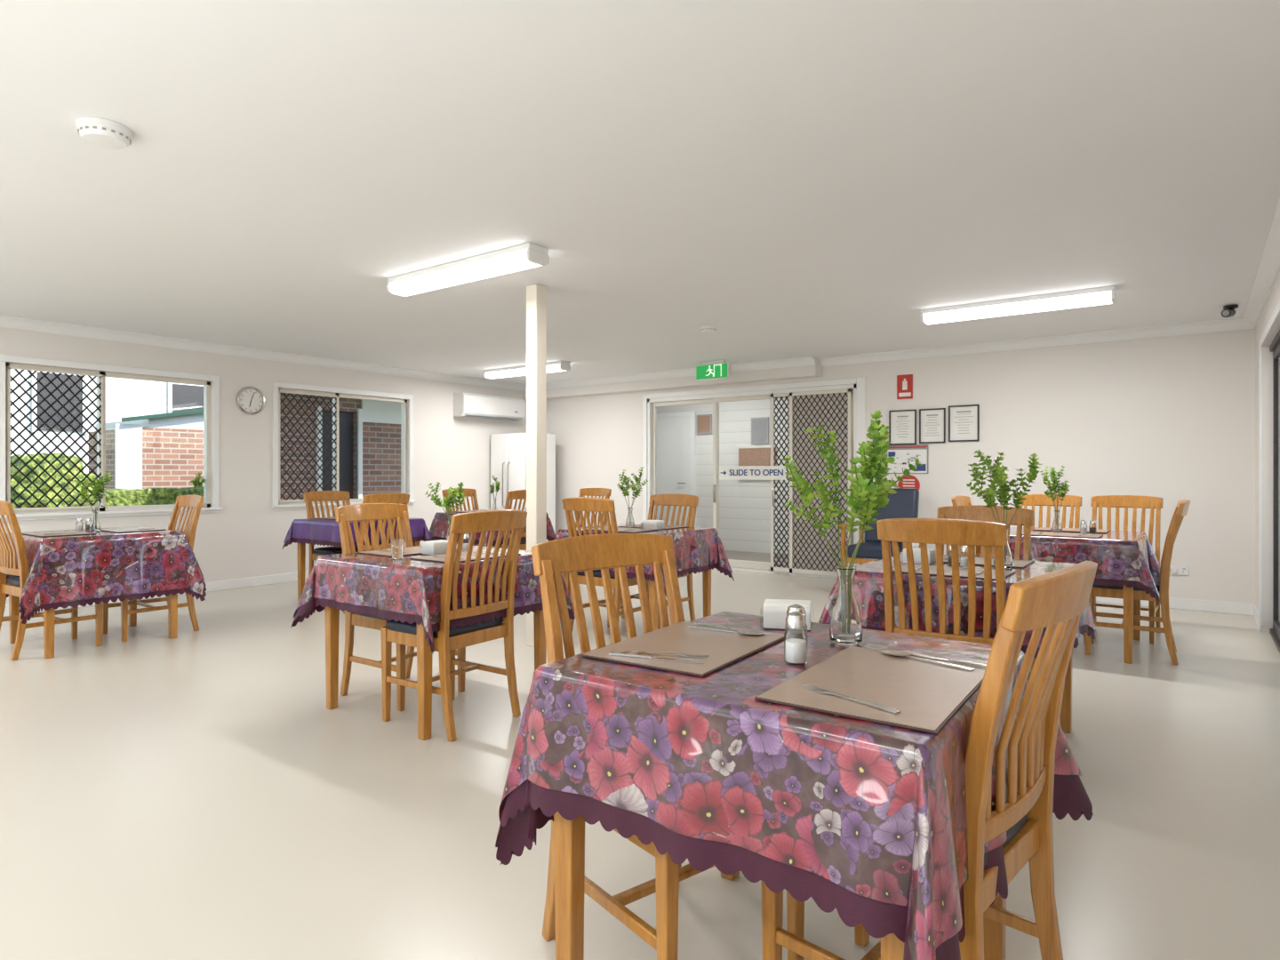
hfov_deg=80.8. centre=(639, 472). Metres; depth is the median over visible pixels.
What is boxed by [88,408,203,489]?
brick outbuilding
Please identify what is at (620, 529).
placemat
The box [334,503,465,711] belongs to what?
dining chair
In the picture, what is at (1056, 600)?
dining chair
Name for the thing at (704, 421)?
poster
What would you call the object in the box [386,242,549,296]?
fluorescent light
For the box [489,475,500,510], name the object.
vase
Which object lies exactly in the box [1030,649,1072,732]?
dining table
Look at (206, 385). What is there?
window
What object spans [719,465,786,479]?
sign
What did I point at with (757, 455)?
noticeboard
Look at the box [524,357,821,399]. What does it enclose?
trim
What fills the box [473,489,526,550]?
dining chair
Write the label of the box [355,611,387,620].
seat cushion
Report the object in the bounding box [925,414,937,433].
print
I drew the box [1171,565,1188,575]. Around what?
power outlet
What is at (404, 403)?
window
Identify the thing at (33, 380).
window frames
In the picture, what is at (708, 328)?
smoke detector
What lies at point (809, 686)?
fork
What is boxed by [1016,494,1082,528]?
dining chair
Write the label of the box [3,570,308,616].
baseboard
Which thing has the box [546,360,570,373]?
fluorescent light
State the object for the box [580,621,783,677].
placemat
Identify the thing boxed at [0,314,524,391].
trim
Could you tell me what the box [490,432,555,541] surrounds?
refrigerator
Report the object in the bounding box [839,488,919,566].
armchair
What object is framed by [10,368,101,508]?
window security screen
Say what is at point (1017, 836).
seat cushion
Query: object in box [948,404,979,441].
framed certificate
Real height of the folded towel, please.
0.215 m
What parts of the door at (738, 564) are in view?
fixed frame, handles, sliding frame, screen frame, frame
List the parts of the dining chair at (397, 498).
frame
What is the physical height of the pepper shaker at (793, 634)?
0.109 m
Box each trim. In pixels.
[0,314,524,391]
[0,354,222,520]
[271,381,415,510]
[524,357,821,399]
[642,376,865,578]
[818,317,1254,367]
[1242,199,1279,327]
[1259,299,1279,631]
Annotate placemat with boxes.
[21,529,96,536]
[100,527,165,532]
[316,516,335,519]
[357,546,456,556]
[409,550,520,562]
[452,509,487,512]
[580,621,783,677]
[585,527,658,532]
[617,524,687,529]
[754,646,985,734]
[892,563,1015,580]
[943,554,1034,567]
[1021,531,1103,538]
[1033,527,1110,533]
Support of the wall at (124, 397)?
on the ground
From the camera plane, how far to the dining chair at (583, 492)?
8.49 m
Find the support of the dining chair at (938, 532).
on the floor
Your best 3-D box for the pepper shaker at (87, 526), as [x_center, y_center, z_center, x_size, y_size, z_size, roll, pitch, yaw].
[-3.902,0.362,5.324,0.042,0.092,0.042,0,0,36]
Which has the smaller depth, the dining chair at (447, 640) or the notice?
the dining chair at (447, 640)
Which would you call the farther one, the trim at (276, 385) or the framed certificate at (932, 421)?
the trim at (276, 385)
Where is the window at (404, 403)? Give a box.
[278,387,407,504]
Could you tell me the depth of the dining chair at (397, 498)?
6.33 m
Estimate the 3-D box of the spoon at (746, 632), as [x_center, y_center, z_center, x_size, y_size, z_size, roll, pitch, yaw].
[0.214,0.399,1.903,0.206,0.006,0.044,0,0,30]
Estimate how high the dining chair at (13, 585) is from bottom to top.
0.996 m
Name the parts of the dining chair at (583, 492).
frame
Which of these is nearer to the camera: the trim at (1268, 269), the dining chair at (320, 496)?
the trim at (1268, 269)
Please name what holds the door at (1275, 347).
in the door frame at (1274, 298)
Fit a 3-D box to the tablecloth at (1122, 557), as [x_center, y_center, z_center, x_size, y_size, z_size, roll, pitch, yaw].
[2.945,0.594,5.110,1.022,0.370,1.138,0,0,36]
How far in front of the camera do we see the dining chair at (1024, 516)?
3.78 m
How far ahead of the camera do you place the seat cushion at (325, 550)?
6.67 m
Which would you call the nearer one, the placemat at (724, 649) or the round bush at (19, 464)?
the placemat at (724, 649)
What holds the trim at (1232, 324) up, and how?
attached to the wall at (1172, 419)
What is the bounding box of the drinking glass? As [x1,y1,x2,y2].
[390,538,404,559]
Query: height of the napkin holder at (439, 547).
0.066 m
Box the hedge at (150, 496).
[105,486,203,506]
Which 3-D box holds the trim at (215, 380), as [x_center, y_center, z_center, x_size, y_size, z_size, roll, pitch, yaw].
[-4.684,-0.282,6.745,0.135,1.345,1.740,0,0,36]
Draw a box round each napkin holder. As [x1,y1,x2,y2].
[422,539,447,555]
[640,520,663,529]
[760,599,814,630]
[900,547,935,564]
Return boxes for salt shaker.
[75,517,83,530]
[462,533,469,551]
[784,611,807,664]
[960,545,967,567]
[1080,520,1087,533]
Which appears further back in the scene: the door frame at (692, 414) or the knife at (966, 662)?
the door frame at (692, 414)
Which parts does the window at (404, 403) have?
security frame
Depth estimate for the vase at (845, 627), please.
1.79 m
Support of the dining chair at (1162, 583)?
on the floor
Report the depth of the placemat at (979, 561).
3.39 m
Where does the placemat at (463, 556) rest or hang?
on the tablecloth at (404, 589)
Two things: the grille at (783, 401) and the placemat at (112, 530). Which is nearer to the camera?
the placemat at (112, 530)
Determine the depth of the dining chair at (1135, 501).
5.55 m
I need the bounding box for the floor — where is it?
[0,550,1279,959]
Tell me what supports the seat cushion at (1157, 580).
on the dining chair at (1162, 583)
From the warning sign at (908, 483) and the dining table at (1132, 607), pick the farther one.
the warning sign at (908, 483)
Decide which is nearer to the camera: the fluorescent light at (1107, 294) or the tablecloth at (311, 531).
the fluorescent light at (1107, 294)
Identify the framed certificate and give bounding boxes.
[888,409,916,445]
[919,408,945,443]
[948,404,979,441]
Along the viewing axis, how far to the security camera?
5.63 m
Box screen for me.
[792,392,847,571]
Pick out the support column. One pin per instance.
(536, 294)
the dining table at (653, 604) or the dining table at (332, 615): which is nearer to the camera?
the dining table at (332, 615)
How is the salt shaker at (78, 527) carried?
on the tablecloth at (74, 571)
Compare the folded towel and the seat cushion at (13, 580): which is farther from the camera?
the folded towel
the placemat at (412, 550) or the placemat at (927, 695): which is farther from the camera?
the placemat at (412, 550)
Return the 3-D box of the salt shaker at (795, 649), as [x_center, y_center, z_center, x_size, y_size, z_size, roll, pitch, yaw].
[0.335,0.354,1.617,0.050,0.109,0.050,0,0,36]
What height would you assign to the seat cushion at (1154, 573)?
0.056 m
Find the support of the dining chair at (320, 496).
on the floor
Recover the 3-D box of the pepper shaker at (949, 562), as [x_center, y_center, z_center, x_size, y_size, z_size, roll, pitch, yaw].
[1.385,0.362,3.328,0.042,0.092,0.042,0,0,36]
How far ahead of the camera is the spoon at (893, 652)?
1.62 m
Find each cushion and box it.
[6,575,20,586]
[313,546,357,555]
[332,549,381,554]
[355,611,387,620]
[386,616,503,637]
[577,570,634,578]
[848,541,915,559]
[864,488,919,543]
[984,792,1027,866]
[1092,576,1160,591]
[1149,569,1157,576]
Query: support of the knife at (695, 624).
on the placemat at (724, 649)
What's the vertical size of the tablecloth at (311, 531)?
0.264 m
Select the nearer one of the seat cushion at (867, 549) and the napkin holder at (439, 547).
the napkin holder at (439, 547)
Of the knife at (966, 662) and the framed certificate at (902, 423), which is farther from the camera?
the framed certificate at (902, 423)
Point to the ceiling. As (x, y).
(792, 179)
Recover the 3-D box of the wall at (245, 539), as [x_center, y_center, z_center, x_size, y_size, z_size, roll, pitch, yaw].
[-4.835,-0.050,6.603,0.120,2.420,10.890,0,0,36]
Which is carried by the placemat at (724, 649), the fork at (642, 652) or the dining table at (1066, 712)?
the fork at (642, 652)
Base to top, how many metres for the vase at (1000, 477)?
0.511 m
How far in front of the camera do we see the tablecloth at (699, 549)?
5.32 m
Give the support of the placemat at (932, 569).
on the tablecloth at (868, 586)
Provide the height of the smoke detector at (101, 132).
0.055 m
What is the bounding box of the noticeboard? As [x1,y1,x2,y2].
[737,446,776,465]
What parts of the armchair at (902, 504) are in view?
arm frame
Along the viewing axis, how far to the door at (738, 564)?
8.66 m
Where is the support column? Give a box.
[526,283,546,646]
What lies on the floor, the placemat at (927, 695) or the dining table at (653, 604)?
the dining table at (653, 604)
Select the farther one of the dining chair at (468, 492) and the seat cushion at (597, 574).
the dining chair at (468, 492)
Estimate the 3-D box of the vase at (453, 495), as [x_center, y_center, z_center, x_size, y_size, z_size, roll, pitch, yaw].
[-1.071,0.229,4.204,0.197,0.359,0.200,0,0,36]
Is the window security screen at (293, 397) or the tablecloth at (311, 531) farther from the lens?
the window security screen at (293, 397)
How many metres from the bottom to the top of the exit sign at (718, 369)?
0.209 m
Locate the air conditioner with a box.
[453,392,525,421]
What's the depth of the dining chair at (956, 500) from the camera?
5.57 m
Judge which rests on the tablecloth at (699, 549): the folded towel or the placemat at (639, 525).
the placemat at (639, 525)
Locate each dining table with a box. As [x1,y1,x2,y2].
[8,592,177,658]
[297,540,419,613]
[324,606,546,740]
[553,811,1006,959]
[562,568,711,631]
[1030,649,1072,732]
[1123,584,1140,663]
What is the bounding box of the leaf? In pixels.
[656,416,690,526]
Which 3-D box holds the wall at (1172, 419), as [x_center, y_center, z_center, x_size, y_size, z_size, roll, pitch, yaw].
[1.760,-0.050,8.580,8.390,2.420,0.120,0,0,36]
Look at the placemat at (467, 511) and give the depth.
7.87 m
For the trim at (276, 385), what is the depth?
8.22 m
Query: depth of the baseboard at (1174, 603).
6.30 m
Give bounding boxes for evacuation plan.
[886,444,927,473]
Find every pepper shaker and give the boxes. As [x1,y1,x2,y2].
[85,517,91,530]
[784,604,807,639]
[947,544,951,565]
[1088,520,1096,533]
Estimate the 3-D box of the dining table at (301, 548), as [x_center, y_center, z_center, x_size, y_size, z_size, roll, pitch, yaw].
[-2.501,0.787,6.702,0.780,0.745,0.780,0,0,36]
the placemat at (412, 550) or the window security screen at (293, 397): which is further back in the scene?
the window security screen at (293, 397)
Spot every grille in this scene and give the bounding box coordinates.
[773,396,789,567]
[792,392,847,571]
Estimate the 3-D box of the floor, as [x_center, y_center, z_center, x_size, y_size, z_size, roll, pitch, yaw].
[-0.850,1.210,5.149,8.520,0.100,13.520,0,0,36]
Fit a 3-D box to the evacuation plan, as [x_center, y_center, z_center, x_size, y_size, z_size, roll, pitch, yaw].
[2.755,-0.140,7.764,0.430,0.300,0.008,0,0,36]
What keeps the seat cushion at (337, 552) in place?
on the dining chair at (397, 498)
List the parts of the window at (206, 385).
security frame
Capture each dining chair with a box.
[0,500,102,660]
[102,495,204,641]
[303,490,357,575]
[332,492,409,554]
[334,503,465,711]
[380,509,527,741]
[441,488,479,543]
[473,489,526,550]
[531,533,804,959]
[555,488,611,535]
[561,496,648,644]
[613,494,698,629]
[760,560,1097,959]
[876,518,1007,644]
[936,505,1034,559]
[951,495,980,557]
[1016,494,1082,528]
[1083,495,1163,644]
[1085,499,1190,664]
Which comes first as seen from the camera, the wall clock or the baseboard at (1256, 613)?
the baseboard at (1256, 613)
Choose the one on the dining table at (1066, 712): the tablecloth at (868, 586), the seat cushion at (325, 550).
the tablecloth at (868, 586)
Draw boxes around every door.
[652,388,853,576]
[1269,329,1279,653]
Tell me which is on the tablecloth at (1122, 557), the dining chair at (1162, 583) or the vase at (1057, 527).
the vase at (1057, 527)
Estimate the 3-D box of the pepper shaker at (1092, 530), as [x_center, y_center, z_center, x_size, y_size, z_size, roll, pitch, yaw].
[3.047,0.362,5.059,0.042,0.092,0.042,0,0,36]
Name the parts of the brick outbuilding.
downpipe panel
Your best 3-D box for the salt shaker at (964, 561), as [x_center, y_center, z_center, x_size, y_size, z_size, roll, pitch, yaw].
[1.409,0.362,3.260,0.042,0.092,0.042,0,0,36]
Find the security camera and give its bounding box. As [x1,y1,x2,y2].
[1221,304,1238,317]
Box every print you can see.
[896,416,909,437]
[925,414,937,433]
[954,410,973,433]
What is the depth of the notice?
10.86 m
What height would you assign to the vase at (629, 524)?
0.451 m
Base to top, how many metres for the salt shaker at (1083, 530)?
0.092 m
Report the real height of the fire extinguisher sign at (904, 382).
0.250 m
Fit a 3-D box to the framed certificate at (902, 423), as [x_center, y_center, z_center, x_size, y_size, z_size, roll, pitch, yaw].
[2.720,-0.470,7.784,0.275,0.360,0.020,0,0,36]
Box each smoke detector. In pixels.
[75,116,133,149]
[700,324,716,333]
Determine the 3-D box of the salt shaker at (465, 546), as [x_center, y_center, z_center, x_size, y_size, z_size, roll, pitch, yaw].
[-0.908,0.362,3.925,0.042,0.092,0.042,0,0,36]
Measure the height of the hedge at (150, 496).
1.220 m
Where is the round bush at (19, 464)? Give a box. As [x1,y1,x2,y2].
[10,452,96,508]
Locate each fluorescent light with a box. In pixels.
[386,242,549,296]
[483,365,526,379]
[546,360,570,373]
[920,285,1116,325]
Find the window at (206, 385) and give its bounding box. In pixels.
[5,362,210,513]
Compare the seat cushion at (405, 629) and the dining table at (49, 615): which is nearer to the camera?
the seat cushion at (405, 629)
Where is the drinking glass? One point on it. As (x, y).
(396, 545)
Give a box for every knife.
[42,532,80,535]
[608,651,704,663]
[694,623,771,635]
[899,650,986,668]
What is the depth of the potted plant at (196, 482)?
7.26 m
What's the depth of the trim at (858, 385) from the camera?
8.84 m
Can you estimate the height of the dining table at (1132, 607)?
0.745 m
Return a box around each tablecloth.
[5,526,206,623]
[281,517,431,549]
[291,544,575,654]
[429,509,556,546]
[495,611,1093,959]
[553,523,734,596]
[818,553,1095,698]
[979,526,1161,605]
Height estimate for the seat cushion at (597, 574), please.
0.056 m
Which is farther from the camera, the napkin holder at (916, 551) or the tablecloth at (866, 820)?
the napkin holder at (916, 551)
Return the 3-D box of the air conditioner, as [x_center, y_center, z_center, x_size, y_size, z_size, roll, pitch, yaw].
[-2.014,-0.883,10.145,0.215,0.313,1.100,0,0,36]
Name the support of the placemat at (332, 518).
on the tablecloth at (311, 531)
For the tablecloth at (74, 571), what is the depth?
4.91 m
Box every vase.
[74,472,111,532]
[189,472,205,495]
[424,481,467,540]
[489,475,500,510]
[616,467,648,527]
[781,410,923,645]
[966,449,1041,568]
[1040,465,1069,532]
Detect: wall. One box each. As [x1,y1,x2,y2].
[0,327,526,604]
[10,368,203,473]
[546,328,1255,603]
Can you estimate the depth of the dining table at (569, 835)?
1.59 m
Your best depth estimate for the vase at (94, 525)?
5.19 m
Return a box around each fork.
[621,650,709,658]
[801,683,900,713]
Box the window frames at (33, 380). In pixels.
[31,370,172,433]
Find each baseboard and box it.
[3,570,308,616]
[1096,596,1254,615]
[1253,603,1259,628]
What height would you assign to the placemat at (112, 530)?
0.006 m
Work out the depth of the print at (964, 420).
7.43 m
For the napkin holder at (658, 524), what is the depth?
5.41 m
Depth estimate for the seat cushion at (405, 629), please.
3.43 m
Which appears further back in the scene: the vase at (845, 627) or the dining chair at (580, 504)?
the dining chair at (580, 504)
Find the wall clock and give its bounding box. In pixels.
[235,386,264,415]
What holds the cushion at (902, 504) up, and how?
on the armchair at (902, 504)
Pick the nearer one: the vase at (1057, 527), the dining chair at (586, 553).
the dining chair at (586, 553)
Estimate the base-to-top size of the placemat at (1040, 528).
0.006 m
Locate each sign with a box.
[696,360,730,381]
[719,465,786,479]
[896,374,912,399]
[897,474,919,490]
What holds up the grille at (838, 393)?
attached to the door at (738, 564)
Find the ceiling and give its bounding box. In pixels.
[0,0,1279,383]
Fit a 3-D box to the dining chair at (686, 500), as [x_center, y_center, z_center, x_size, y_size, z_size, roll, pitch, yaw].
[0.133,0.664,5.758,0.454,0.996,0.554,0,0,36]
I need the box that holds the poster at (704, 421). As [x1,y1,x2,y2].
[696,414,711,434]
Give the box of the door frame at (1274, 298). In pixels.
[1255,272,1279,631]
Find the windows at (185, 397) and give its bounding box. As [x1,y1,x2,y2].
[36,371,203,431]
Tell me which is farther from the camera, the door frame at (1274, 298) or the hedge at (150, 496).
the hedge at (150, 496)
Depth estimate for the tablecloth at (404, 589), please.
3.46 m
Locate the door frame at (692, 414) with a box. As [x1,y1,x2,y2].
[656,411,695,527]
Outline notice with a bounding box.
[751,416,768,444]
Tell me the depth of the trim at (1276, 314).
5.50 m
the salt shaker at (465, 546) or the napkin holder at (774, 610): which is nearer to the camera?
the napkin holder at (774, 610)
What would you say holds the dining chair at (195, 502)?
on the floor
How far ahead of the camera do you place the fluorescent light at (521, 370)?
8.99 m
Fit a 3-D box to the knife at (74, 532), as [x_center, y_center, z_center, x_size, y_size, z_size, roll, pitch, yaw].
[-3.801,0.399,4.963,0.020,0.006,0.218,0,0,39]
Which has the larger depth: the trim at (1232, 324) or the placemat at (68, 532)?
the trim at (1232, 324)
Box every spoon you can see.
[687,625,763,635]
[880,649,975,671]
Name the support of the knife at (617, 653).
on the placemat at (724, 649)
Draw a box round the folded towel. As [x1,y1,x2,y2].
[912,543,919,547]
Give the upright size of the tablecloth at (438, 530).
0.391 m
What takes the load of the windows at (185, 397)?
attached to the window frames at (33, 380)

